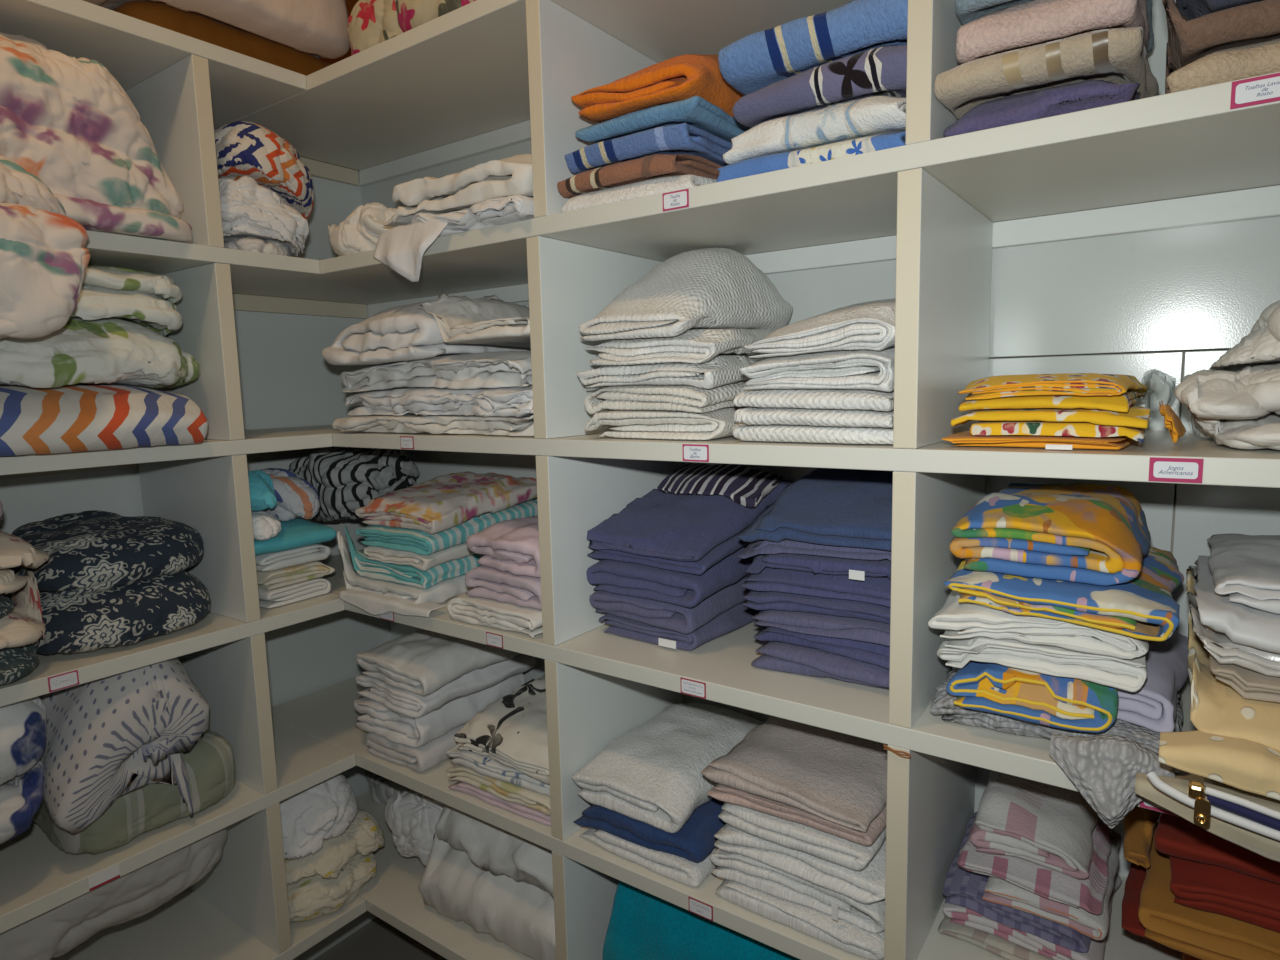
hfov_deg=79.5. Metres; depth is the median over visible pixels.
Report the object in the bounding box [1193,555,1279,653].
sheet
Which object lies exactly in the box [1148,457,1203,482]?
label
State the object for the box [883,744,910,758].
twine
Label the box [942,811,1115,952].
cloth
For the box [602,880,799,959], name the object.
towel
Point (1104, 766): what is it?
tablecloth
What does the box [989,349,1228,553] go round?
wall
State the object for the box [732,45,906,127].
towel
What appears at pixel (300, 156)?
wall
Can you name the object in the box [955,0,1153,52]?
towel
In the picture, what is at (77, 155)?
comforter
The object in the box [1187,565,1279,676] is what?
tablecloth
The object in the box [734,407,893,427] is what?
towel
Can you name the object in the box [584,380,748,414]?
towel
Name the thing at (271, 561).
sheet
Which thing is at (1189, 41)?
towel
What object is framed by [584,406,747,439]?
towel
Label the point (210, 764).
blanket
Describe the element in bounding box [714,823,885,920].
towel
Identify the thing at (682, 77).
towel
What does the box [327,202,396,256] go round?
crumpled cloth
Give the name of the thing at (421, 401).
sheet
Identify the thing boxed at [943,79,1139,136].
towel
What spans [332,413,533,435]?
sheet
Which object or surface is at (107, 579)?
comforter
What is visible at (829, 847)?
towel
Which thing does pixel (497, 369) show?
sheet
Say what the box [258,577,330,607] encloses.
sheet
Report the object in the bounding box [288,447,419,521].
folded cloth
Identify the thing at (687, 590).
towel
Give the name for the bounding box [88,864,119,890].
label
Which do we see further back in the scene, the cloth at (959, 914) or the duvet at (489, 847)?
the duvet at (489, 847)
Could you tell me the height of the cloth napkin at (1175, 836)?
0.036 m
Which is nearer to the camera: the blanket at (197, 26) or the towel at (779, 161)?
the towel at (779, 161)
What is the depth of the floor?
1.95 m
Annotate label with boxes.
[48,670,78,692]
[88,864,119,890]
[380,612,393,621]
[400,436,413,448]
[486,632,502,648]
[662,189,688,211]
[680,677,705,698]
[682,444,708,461]
[688,896,712,920]
[1140,799,1179,816]
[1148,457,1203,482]
[1230,73,1279,109]
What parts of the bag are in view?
zip pull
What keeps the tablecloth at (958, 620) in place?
on the tablecloth at (1129, 675)
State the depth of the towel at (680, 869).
1.13 m
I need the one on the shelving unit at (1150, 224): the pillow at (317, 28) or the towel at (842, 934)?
the towel at (842, 934)
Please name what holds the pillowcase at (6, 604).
on the pillowcase at (24, 625)
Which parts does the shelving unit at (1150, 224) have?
panel, shelf, rail, shelf, panel, shelf, shelf, shelf, shelf, rail, panel, panel, panel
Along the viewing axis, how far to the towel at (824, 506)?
1.04 m
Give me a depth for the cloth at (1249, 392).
0.73 m
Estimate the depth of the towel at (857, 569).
1.00 m
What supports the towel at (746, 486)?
on the towel at (683, 527)
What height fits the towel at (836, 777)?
0.038 m
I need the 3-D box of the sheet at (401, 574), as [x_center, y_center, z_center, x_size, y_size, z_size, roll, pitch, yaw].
[-0.395,0.126,1.569,0.242,0.100,0.313,4,9,35]
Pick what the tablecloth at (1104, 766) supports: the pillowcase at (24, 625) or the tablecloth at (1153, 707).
the tablecloth at (1153, 707)
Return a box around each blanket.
[0,827,226,959]
[32,729,234,853]
[112,0,331,75]
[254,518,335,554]
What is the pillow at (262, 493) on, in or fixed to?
on the cloth bundle
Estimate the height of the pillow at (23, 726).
0.130 m
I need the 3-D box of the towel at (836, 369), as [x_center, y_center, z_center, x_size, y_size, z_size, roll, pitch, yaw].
[0.285,-0.147,1.033,0.208,0.057,0.313,4,9,35]
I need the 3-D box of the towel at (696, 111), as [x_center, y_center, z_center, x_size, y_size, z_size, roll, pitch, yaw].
[0.070,-0.500,1.136,0.211,0.034,0.303,4,9,35]
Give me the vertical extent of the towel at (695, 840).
0.050 m
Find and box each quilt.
[0,385,207,456]
[347,0,475,55]
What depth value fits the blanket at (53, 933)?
1.22 m
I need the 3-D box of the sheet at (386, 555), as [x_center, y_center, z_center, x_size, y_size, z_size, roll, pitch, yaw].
[-0.372,0.116,1.554,0.192,0.056,0.308,4,9,35]
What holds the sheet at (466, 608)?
on the shelving unit at (1150, 224)
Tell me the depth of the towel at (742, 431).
0.92 m
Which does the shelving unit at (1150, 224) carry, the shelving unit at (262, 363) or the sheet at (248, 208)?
the sheet at (248, 208)
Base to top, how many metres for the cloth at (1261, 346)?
0.097 m
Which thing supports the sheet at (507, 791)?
on the sheet at (518, 809)
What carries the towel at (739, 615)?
on the shelving unit at (1150, 224)
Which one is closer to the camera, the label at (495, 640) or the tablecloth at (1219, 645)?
the tablecloth at (1219, 645)
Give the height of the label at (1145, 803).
0.022 m
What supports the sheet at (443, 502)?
on the sheet at (417, 541)
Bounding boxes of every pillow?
[0,696,46,784]
[0,760,43,843]
[83,0,349,58]
[248,470,276,510]
[261,468,319,520]
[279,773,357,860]
[364,769,406,803]
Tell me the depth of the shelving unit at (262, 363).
1.38 m
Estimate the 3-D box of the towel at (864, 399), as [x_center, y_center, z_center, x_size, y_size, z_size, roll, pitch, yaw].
[0.281,-0.112,1.036,0.204,0.035,0.300,4,9,35]
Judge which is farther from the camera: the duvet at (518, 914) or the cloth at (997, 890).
the duvet at (518, 914)
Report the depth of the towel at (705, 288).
1.11 m
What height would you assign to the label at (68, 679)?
0.022 m
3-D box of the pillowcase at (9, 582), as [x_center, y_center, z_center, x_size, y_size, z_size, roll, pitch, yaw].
[-0.970,0.140,1.060,0.202,0.046,0.172,3,8,31]
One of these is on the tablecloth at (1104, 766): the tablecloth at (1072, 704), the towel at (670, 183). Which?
the tablecloth at (1072, 704)
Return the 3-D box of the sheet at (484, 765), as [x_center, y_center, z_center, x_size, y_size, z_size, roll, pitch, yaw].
[-0.165,0.475,1.431,0.267,0.054,0.288,4,9,35]
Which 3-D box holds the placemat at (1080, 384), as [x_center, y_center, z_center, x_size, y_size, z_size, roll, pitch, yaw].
[0.474,-0.106,0.881,0.181,0.030,0.256,4,9,35]
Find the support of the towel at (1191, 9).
on the towel at (1189, 41)
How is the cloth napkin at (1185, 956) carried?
on the shelving unit at (1150, 224)
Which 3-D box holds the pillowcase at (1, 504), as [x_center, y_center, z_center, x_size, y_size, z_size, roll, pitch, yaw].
[-0.984,0.044,1.053,0.193,0.071,0.160,4,9,37]
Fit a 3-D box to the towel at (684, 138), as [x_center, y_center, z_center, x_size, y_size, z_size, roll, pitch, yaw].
[0.059,-0.471,1.153,0.221,0.047,0.305,4,9,35]
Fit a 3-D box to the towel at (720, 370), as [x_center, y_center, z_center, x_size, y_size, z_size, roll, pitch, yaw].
[0.085,-0.166,1.180,0.236,0.051,0.314,4,9,35]
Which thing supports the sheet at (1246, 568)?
on the sheet at (1243, 624)
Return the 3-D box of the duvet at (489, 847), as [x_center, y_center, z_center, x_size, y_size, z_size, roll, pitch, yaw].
[-0.203,0.654,1.496,0.376,0.128,0.289,4,9,35]
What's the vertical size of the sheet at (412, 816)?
0.150 m
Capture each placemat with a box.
[942,430,1132,449]
[951,405,1150,427]
[957,373,1147,399]
[959,390,1144,411]
[970,421,1148,442]
[1159,401,1185,442]
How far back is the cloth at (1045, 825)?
0.95 m
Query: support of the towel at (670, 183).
on the shelving unit at (1150, 224)
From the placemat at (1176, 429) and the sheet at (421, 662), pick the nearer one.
the placemat at (1176, 429)
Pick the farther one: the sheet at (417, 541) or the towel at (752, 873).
the sheet at (417, 541)
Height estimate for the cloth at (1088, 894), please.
0.036 m
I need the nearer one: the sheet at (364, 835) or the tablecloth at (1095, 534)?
the tablecloth at (1095, 534)
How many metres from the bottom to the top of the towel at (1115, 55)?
0.050 m
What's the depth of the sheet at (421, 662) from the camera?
1.48 m
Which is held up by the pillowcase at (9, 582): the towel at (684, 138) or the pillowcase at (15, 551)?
the pillowcase at (15, 551)
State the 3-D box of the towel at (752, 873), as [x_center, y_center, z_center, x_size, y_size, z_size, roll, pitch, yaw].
[0.283,0.520,1.133,0.259,0.051,0.306,4,9,35]
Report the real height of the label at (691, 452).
0.022 m
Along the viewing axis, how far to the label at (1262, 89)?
0.64 m
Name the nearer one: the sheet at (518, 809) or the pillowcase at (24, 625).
the pillowcase at (24, 625)
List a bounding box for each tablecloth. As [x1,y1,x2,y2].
[928,590,1148,659]
[930,667,1187,828]
[937,636,1146,691]
[943,546,1183,641]
[946,660,1118,732]
[949,483,1150,585]
[1116,630,1188,732]
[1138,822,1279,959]
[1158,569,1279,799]
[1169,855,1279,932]
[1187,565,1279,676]
[1209,654,1279,702]
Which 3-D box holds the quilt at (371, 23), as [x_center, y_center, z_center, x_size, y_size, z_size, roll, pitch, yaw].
[-0.293,-0.825,1.366,0.489,0.187,0.306,4,9,35]
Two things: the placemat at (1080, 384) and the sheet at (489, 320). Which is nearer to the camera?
the placemat at (1080, 384)
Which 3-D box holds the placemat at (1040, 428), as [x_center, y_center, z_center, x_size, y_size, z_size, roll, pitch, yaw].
[0.482,-0.062,0.877,0.165,0.021,0.238,4,9,35]
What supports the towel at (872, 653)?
on the towel at (777, 656)
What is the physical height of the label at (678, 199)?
0.022 m
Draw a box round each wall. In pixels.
[300,156,359,171]
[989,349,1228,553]
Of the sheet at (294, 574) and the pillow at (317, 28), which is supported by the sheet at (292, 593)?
the sheet at (294, 574)
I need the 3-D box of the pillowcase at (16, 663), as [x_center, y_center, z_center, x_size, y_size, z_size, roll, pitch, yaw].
[-0.969,0.247,1.070,0.200,0.081,0.193,4,9,38]
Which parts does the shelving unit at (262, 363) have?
shelf, shelf, shelf, rail, shelf, shelf, shelf, rail, rail, panel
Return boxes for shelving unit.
[0,0,390,959]
[230,0,1279,959]
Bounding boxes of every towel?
[557,154,722,197]
[561,174,716,212]
[564,123,732,173]
[571,54,744,122]
[572,703,762,832]
[573,798,725,862]
[575,96,750,142]
[577,354,770,388]
[579,248,792,340]
[580,827,717,886]
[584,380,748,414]
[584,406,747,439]
[585,328,773,364]
[586,542,754,607]
[587,480,789,560]
[587,527,749,574]
[589,573,750,633]
[598,600,760,650]
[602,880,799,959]
[657,463,782,507]
[701,716,887,831]
[706,783,886,845]
[710,848,884,932]
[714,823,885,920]
[715,879,884,959]
[716,131,905,181]
[718,0,907,94]
[718,802,885,870]
[723,96,905,164]
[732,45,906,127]
[732,422,892,443]
[733,389,893,410]
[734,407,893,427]
[737,468,893,550]
[737,539,890,560]
[739,346,894,391]
[741,590,890,623]
[742,567,890,607]
[744,298,895,357]
[745,553,890,580]
[751,641,889,689]
[752,609,889,646]
[754,626,889,668]
[934,27,1158,118]
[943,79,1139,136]
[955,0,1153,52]
[956,0,1148,63]
[1162,0,1279,93]
[1166,38,1279,93]
[1176,0,1263,19]
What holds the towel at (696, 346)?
on the towel at (720, 370)
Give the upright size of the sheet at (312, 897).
0.092 m
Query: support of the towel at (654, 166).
on the towel at (670, 183)
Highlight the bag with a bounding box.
[1135,772,1279,861]
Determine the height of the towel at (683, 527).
0.096 m
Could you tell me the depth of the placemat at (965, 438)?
0.79 m
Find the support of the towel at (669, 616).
on the towel at (739, 615)
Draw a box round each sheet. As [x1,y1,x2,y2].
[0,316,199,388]
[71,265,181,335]
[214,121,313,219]
[218,176,308,256]
[224,236,287,255]
[255,543,330,571]
[256,561,334,589]
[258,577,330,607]
[284,809,383,884]
[287,852,376,921]
[322,300,530,365]
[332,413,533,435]
[337,531,475,616]
[340,351,531,392]
[344,525,484,588]
[345,384,532,416]
[354,673,524,747]
[355,471,536,533]
[355,499,537,554]
[355,629,520,695]
[355,654,535,717]
[364,542,474,570]
[366,723,465,771]
[384,788,444,865]
[417,292,530,347]
[446,743,549,795]
[446,764,550,815]
[447,593,542,637]
[449,781,550,825]
[454,675,549,783]
[465,565,541,609]
[466,516,539,576]
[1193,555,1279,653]
[1207,534,1279,613]
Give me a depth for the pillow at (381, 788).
1.88 m
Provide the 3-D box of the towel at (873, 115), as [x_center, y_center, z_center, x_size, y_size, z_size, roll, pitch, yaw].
[0.270,-0.431,0.999,0.237,0.054,0.300,4,9,35]
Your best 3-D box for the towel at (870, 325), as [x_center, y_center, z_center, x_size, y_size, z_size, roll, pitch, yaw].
[0.288,-0.203,1.023,0.202,0.080,0.311,4,9,35]
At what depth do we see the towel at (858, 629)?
1.01 m
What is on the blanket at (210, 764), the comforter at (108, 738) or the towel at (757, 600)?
the comforter at (108, 738)
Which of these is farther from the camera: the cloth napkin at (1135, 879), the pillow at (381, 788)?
the pillow at (381, 788)
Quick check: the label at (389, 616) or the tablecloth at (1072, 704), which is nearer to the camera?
the tablecloth at (1072, 704)
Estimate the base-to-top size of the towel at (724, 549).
0.067 m
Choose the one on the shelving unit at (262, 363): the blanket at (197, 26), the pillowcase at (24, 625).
the blanket at (197, 26)
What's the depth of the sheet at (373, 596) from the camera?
1.43 m
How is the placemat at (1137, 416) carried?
on the placemat at (1040, 428)
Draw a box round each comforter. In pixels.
[0,32,191,338]
[2,510,210,654]
[38,658,208,833]
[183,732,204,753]
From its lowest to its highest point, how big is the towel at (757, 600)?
0.060 m
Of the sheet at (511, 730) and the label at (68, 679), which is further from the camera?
the sheet at (511, 730)
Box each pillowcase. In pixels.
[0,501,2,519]
[0,530,48,568]
[0,568,26,593]
[0,571,45,648]
[0,595,14,617]
[0,643,38,684]
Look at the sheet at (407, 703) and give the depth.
1.50 m
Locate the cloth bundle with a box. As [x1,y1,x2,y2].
[251,511,280,540]
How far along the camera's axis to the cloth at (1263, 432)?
0.74 m
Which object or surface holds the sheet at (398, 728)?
on the sheet at (427, 756)
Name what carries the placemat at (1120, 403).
on the placemat at (1137, 416)
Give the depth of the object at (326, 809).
1.50 m
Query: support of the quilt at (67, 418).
on the shelving unit at (262, 363)
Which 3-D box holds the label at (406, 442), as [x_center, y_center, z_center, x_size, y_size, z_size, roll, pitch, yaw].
[-0.402,-0.064,1.326,0.035,0.022,0.001,4,9,35]
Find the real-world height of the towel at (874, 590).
0.062 m
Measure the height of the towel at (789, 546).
0.071 m
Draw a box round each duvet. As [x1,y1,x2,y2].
[418,831,555,959]
[435,804,553,898]
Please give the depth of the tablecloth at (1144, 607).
0.78 m
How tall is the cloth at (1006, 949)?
0.019 m
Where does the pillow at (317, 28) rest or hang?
on the blanket at (197, 26)
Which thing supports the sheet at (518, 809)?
on the shelving unit at (1150, 224)
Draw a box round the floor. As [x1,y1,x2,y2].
[314,917,446,959]
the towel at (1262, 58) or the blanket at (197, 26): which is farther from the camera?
the blanket at (197, 26)
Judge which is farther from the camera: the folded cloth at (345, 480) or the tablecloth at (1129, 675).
the folded cloth at (345, 480)
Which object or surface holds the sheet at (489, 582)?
on the sheet at (466, 608)
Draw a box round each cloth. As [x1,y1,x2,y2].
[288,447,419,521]
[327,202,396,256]
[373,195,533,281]
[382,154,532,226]
[938,915,1053,959]
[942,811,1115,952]
[942,873,1121,959]
[957,812,1115,914]
[970,770,1097,878]
[982,831,1121,939]
[1175,363,1279,419]
[1186,405,1279,449]
[1209,300,1279,371]
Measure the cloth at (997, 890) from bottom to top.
0.046 m
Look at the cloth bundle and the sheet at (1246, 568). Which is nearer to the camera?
the sheet at (1246, 568)
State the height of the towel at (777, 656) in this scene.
0.047 m
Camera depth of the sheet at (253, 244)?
1.36 m
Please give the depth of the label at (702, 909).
1.07 m
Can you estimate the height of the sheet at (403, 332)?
0.118 m
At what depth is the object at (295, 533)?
1.45 m
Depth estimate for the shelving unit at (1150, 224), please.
1.06 m
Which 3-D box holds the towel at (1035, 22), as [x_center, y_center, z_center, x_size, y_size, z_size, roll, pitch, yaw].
[0.466,-0.471,0.852,0.164,0.055,0.276,4,9,35]
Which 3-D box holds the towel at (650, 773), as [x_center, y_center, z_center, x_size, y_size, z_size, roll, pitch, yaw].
[0.068,0.451,1.282,0.215,0.083,0.333,4,9,35]
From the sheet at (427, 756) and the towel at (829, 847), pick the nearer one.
the towel at (829, 847)
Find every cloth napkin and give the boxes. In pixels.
[1122,863,1155,941]
[1123,806,1160,867]
[1154,813,1279,884]
[1182,953,1200,959]
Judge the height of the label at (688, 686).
0.022 m
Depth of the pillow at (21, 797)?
1.10 m
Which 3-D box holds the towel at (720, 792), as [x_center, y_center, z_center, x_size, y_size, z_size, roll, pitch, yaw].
[0.274,0.417,1.123,0.244,0.031,0.297,4,9,35]
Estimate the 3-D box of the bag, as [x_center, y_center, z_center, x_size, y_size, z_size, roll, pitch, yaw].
[0.615,0.268,0.754,0.206,0.071,0.358,4,9,35]
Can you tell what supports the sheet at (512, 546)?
on the sheet at (489, 582)
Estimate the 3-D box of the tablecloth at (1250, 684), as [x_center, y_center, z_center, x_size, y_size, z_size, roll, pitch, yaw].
[0.666,0.166,0.776,0.161,0.044,0.307,4,9,35]
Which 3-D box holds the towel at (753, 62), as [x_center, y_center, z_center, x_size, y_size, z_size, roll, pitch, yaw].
[0.268,-0.534,0.987,0.236,0.071,0.294,4,9,35]

